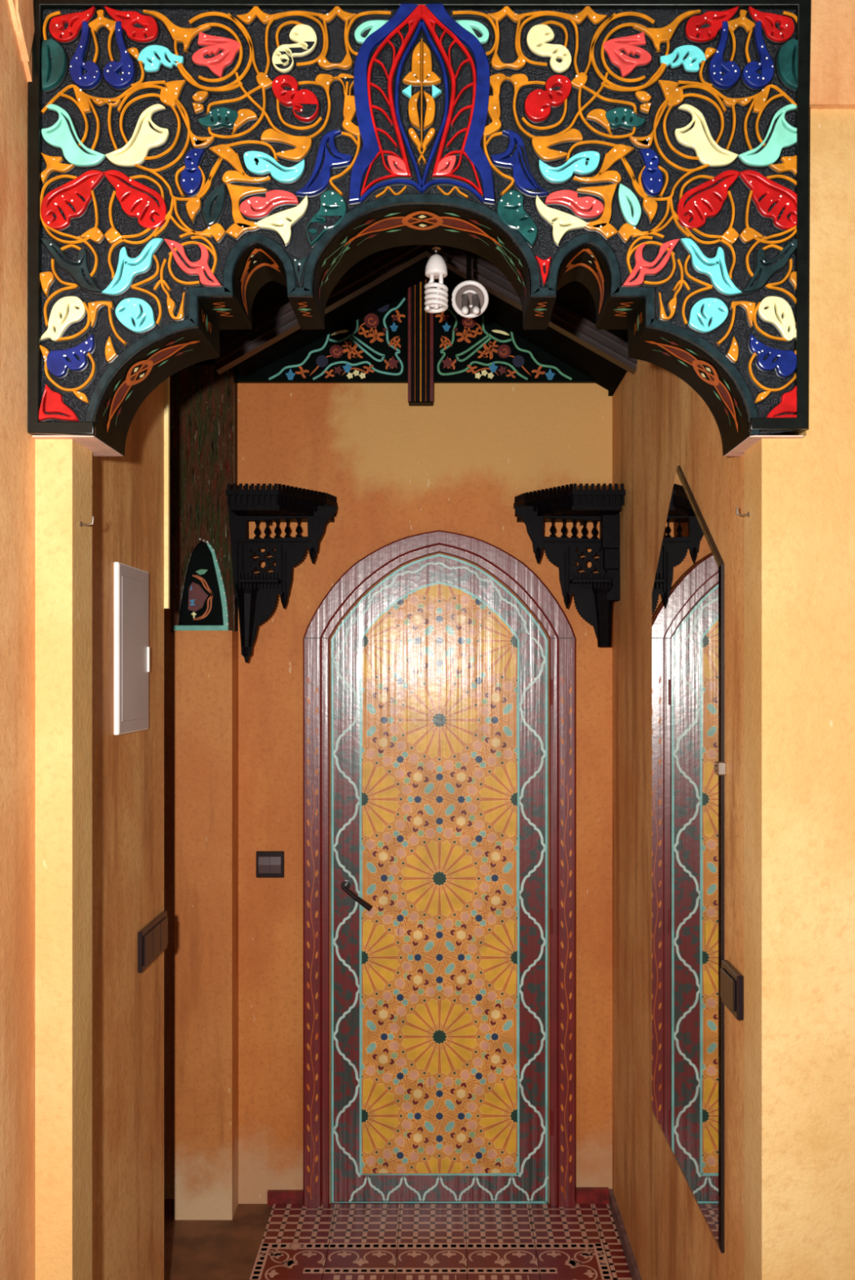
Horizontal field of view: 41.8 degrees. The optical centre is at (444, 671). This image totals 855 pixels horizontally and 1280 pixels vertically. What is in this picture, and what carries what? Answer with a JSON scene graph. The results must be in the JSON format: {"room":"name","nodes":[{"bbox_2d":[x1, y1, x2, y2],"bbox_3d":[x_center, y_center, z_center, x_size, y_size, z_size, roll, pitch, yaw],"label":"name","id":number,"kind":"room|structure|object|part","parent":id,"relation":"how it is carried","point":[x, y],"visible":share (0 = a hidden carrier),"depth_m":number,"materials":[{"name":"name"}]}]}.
{"room":"entrance hallway","nodes":[
{"label":"entrance hallway","id":0,"kind":"room"},
{"bbox_2d":[0,0,35,1279],"bbox_3d":[-1.123,0.050,1.484,0.954,3.100,0.569,0,0,0],"label":"wall","id":1,"kind":"structure","parent":0,"point":[17,446],"depth_m":1.69,"materials":[{"name":"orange paint"}]},
{"bbox_2d":[8,0,34,81],"bbox_3d":[-0.641,-1.035,1.685,0.012,0.250,0.158,0,0,0],"label":"trim","id":2,"kind":"structure","parent":1,"relation":"attached to","point":[21,11],"depth_m":1.70,"materials":[{"name":"pink paint"}]},
{"bbox_2d":[92,381,164,1279],"bbox_3d":[-0.810,0.050,2.255,0.300,3.100,0.770,0,0,0],"label":"wall","id":3,"kind":"structure","parent":0,"point":[128,489],"depth_m":2.32,"materials":[{"name":"paint"}]},
{"bbox_2d":[113,561,150,734],"bbox_3d":[-0.651,-0.047,2.351,0.017,0.346,0.228,0,0,0],"label":"box","id":4,"kind":"object","parent":3,"relation":"attached to","point":[131,650],"visible":1,"depth_m":2.31,"materials":[{"name":"white plastic"}]},
{"bbox_3d":[-0.648,-0.047,2.353,0.002,0.294,0.196,0,0,0],"label":"door","id":5,"kind":"part","parent":4,"relation":"part of","materials":[{"name":"grey metal"}]},
{"bbox_2d":[137,911,168,973],"bbox_3d":[-0.653,0.596,2.492,0.014,0.092,0.252,0,0,0],"label":"light switch","id":6,"kind":"object","parent":3,"relation":"attached to","point":[153,939],"visible":1,"depth_m":2.48,"materials":[{"name":"brown metal"}]},
{"bbox_2d":[164,377,169,608],"bbox_3d":[-0.975,-0.522,2.646,0.650,0.745,0.012,0,0,0],"label":"trim","id":7,"kind":"structure","parent":3,"relation":"attached to","point":[166,382],"depth_m":2.64,"materials":[{"name":"yellow paint"}]},
{"bbox_2d":[164,376,174,1199],"bbox_3d":[-1.593,0.050,2.750,1.613,3.100,1.700,0,0,0],"label":"wall","id":8,"kind":"structure","parent":0,"point":[169,637],"depth_m":3.40,"materials":[{"name":"paint"}]},
{"bbox_2d":[164,1199,631,1279],"bbox_3d":[-0.250,1.647,1.000,5.500,0.106,5.000,0,0,0],"label":"floor","id":9,"kind":"structure","parent":0,"point":[260,1242],"depth_m":3.13,"materials":[{"name":"red tile"}]},
{"bbox_2d":[174,630,238,1220],"bbox_3d":[-0.703,0.740,3.345,0.168,1.721,0.150,0,0,0],"label":"wall pier","id":10,"kind":"object","parent":9,"relation":"on","point":[206,661],"visible":0.86,"depth_m":3.27,"materials":[{"name":"paint"}]},
{"bbox_2d":[170,364,238,633],"bbox_3d":[-0.708,-0.596,3.316,0.185,0.962,0.087,0,0,0],"label":"wall panel","id":11,"kind":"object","parent":10,"relation":"on","point":[204,402],"depth_m":3.28,"materials":[{"name":"paint"}]},
{"bbox_2d":[193,251,627,390],"bbox_3d":[-0.700,-1.170,2.757,3.400,0.660,1.685,0,0,0],"label":"ceiling","id":12,"kind":"structure","parent":0,"point":[573,295],"depth_m":3.22,"materials":[{"name":"brown wood"}]},
{"bbox_2d":[214,244,426,374],"bbox_3d":[-0.324,-0.980,2.953,0.552,0.371,0.075,0,0,0],"label":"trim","id":13,"kind":"structure","parent":12,"relation":"attached to","point":[278,324],"depth_m":2.94,"materials":[{"name":"paint"}]},
{"bbox_2d":[424,244,448,313],"bbox_3d":[-0.017,-0.930,2.333,0.050,0.360,0.050,0,0,0],"label":"hanging bulb","id":14,"kind":"object","parent":12,"relation":"hanging from","point":[436,268],"visible":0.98,"depth_m":2.32,"materials":[{"name":"white glass"}]},
{"bbox_2d":[450,250,488,318],"bbox_3d":[0.057,-0.944,2.527,0.084,0.333,0.198,0,0,0],"label":"ceiling lamp","id":15,"kind":"object","parent":12,"relation":"hanging from","point":[469,299],"visible":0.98,"depth_m":2.50,"materials":[{"name":"white glass"}]},
{"bbox_3d":[0.057,-0.969,2.572,0.012,0.284,0.107,0,0,0],"label":"arm","id":16,"kind":"part","parent":15,"relation":"part of","materials":[{"name":"black paint"}]},
{"bbox_2d":[426,244,637,374],"bbox_3d":[0.229,-0.980,2.953,0.553,0.371,0.075,0,0,0],"label":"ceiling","id":17,"kind":"structure","parent":12,"relation":"attached to","point":[562,320],"depth_m":2.94,"materials":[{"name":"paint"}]},
{"bbox_2d":[237,382,612,1204],"bbox_3d":[-0.040,0.050,3.470,1.320,3.100,0.200,0,0,0],"label":"wall","id":18,"kind":"structure","parent":0,"point":[395,469],"depth_m":3.37,"materials":[{"name":"paint"}]},
{"bbox_2d":[256,851,284,877],"bbox_3d":[-0.523,0.578,3.362,0.084,0.079,0.015,0,0,0],"label":"light switch","id":19,"kind":"object","parent":18,"relation":"attached to","point":[268,864],"visible":1,"depth_m":3.36,"materials":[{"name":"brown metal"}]},
{"bbox_2d":[226,483,337,662],"bbox_3d":[-0.468,-0.275,3.234,0.312,0.495,0.268,0,0,0],"label":"corner shelf","id":20,"kind":"object","parent":18,"relation":"attached to","point":[256,596],"visible":1,"depth_m":3.23,"materials":[{"name":"black wood"}]},
{"bbox_3d":[-0.496,-0.337,3.231,0.206,0.241,0.008,0,0,0],"label":"moulding","id":21,"kind":"part","parent":20,"relation":"part of","materials":[{"name":"black wood"}]},
{"bbox_3d":[-0.462,-0.477,3.234,0.285,0.055,0.268,0,0,0],"label":"shelf","id":22,"kind":"part","parent":20,"relation":"part of","materials":[{"name":"black wood"}]},
{"bbox_2d":[236,287,596,382],"bbox_3d":[-0.067,-1.056,3.357,1.139,0.376,0.022,0,0,0],"label":"gable","id":23,"kind":"object","parent":18,"relation":"attached to","point":[372,348],"visible":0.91,"depth_m":3.35,"materials":[{"name":"green paint"}]},
{"bbox_2d":[407,278,433,405],"bbox_3d":[-0.070,-0.997,3.323,0.076,0.405,0.049,0,0,0],"label":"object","id":24,"kind":"object","parent":23,"relation":"attached to","point":[420,322],"visible":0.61,"depth_m":3.30,"materials":[{"name":"black paint"}]},
{"bbox_2d":[266,1186,608,1205],"bbox_3d":[-0.018,1.575,3.363,1.023,0.050,0.014,0,0,0],"label":"baseboard","id":25,"kind":"structure","parent":18,"relation":"attached to","point":[584,1195],"depth_m":3.36,"materials":[{"name":"red wood"}]},
{"bbox_2d":[302,529,575,1207],"bbox_3d":[-0.014,0.588,3.349,0.813,2.024,0.094,0,0,0],"label":"door","id":26,"kind":"structure","parent":18,"relation":"in","point":[453,708],"depth_m":3.36,"materials":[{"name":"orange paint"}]},
{"bbox_3d":[-0.262,0.667,3.333,0.097,0.082,0.062,0,0,0],"label":"handle","id":27,"kind":"part","parent":26,"relation":"part of","materials":[{"name":"brown metal"}]},
{"bbox_3d":[-0.014,0.621,3.365,0.467,1.771,0.004,0,0,0],"label":"painted panel","id":28,"kind":"part","parent":26,"relation":"part of","materials":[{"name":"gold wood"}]},
{"bbox_2d":[35,0,854,1279],"bbox_3d":[0.000,0.050,1.810,3.200,3.100,0.120,0,0,0],"label":"wall","id":29,"kind":"structure","parent":0,"point":[799,493],"depth_m":1.76,"materials":[{"name":"paint"}]},
{"bbox_2d":[79,516,94,526],"bbox_3d":[-0.577,-0.243,1.809,0.024,0.017,0.009,0,0,0],"label":"wall hook","id":30,"kind":"object","parent":29,"relation":"attached to","point":[81,523],"visible":1,"depth_m":1.81,"materials":[{"name":"metal"}]},
{"bbox_2d":[734,506,749,516],"bbox_3d":[0.489,-0.262,1.837,0.024,0.017,0.009,0,0,0],"label":"wall hook","id":31,"kind":"object","parent":29,"relation":"attached to","point":[747,514],"visible":1,"depth_m":1.84,"materials":[{"name":"metal"}]},
{"bbox_2d":[612,359,743,1279],"bbox_3d":[0.705,0.050,2.620,0.400,3.100,1.500,0,0,0],"label":"wall","id":32,"kind":"structure","parent":0,"point":[660,424],"depth_m":2.76,"materials":[{"name":"paint"}]},
{"bbox_2d":[513,483,625,647],"bbox_3d":[0.359,-0.297,3.234,0.312,0.450,0.268,0,0,0],"label":"corner shelf","id":33,"kind":"object","parent":32,"relation":"attached to","point":[594,594],"visible":1,"depth_m":3.23,"materials":[{"name":"black wood"}]},
{"bbox_3d":[0.354,-0.477,3.234,0.293,0.055,0.268,0,0,0],"label":"shelf","id":34,"kind":"part","parent":33,"relation":"part of","materials":[{"name":"black wood"}]},
{"bbox_3d":[0.387,-0.337,3.231,0.206,0.241,0.008,0,0,0],"label":"moulding","id":35,"kind":"part","parent":33,"relation":"part of","materials":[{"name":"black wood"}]},
{"bbox_2d":[608,368,626,395],"bbox_3d":[0.499,-0.895,3.135,0.012,0.130,0.470,0,0,0],"label":"trim","id":36,"kind":"structure","parent":32,"relation":"attached to","point":[622,372],"depth_m":3.21,"materials":[{"name":"brown wood"}]},
{"bbox_2d":[608,1188,641,1279],"bbox_3d":[0.499,1.577,2.620,0.012,0.045,1.500,0,0,0],"label":"baseboard","id":37,"kind":"structure","parent":32,"relation":"attached to","point":[625,1245],"depth_m":3.10,"materials":[{"name":"brown wood"}]},
{"bbox_2d":[651,466,725,1253],"bbox_3d":[0.495,0.306,2.348,0.020,1.497,0.685,0,0,0],"label":"wall mirror","id":38,"kind":"object","parent":32,"relation":"attached to","point":[688,765],"visible":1,"depth_m":2.27,"materials":[{"name":"clear glass"}]},
{"bbox_2d":[720,960,743,1020],"bbox_3d":[0.497,0.550,1.942,0.016,0.076,0.107,0,0,0],"label":"light switch","id":39,"kind":"object","parent":32,"relation":"attached to","point":[731,981],"visible":1,"depth_m":1.91,"materials":[{"name":"brown metal"}]},
{"bbox_3d":[-0.042,-1.275,1.855,1.224,0.450,0.110,0,0,0],"label":"wall","id":40,"kind":"structure","parent":0,"visible":0},
{"bbox_2d":[27,0,810,456],"bbox_3d":[-0.042,-0.707,1.824,1.221,0.679,0.175,0,0,0],"label":"arch","id":41,"kind":"object","parent":40,"relation":"attached to","point":[186,158],"visible":1,"depth_m":1.74,"materials":[{"name":"black paint"}]},
{"bbox_3d":[-0.596,-0.369,1.829,0.096,0.002,0.157,0,0,0],"label":"foot plate","id":42,"kind":"part","parent":41,"relation":"part of","materials":[{"name":"beige paint"}]},
{"bbox_3d":[-0.036,-0.805,1.745,0.017,0.024,0.010,0,0,0],"label":"palmette stem","id":43,"kind":"part","parent":41,"relation":"part of","materials":[{"name":"paint"}]},
{"bbox_3d":[-0.035,-0.901,1.744,0.006,0.165,0.011,0,0,0],"label":"palmette stem","id":44,"kind":"part","parent":41,"relation":"part of","materials":[{"name":"paint"}]},
{"bbox_2d":[103,211,741,433],"bbox_3d":[-0.035,-0.556,1.813,1.016,0.343,0.106,0,0,0],"label":"painting","id":45,"kind":"object","parent":41,"relation":"attached to","point":[256,261],"depth_m":1.76,"materials":[{"name":"paint"}]},
{"bbox_3d":[-0.034,-0.805,1.745,0.017,0.024,0.010,0,0,0],"label":"palmette stem","id":46,"kind":"part","parent":41,"relation":"part of","materials":[{"name":"paint"}]},
{"bbox_3d":[0.519,-0.369,1.829,0.084,0.002,0.157,0,0,0],"label":"foot plate","id":47,"kind":"part","parent":41,"relation":"part of","materials":[{"name":"paint"}]}
]}

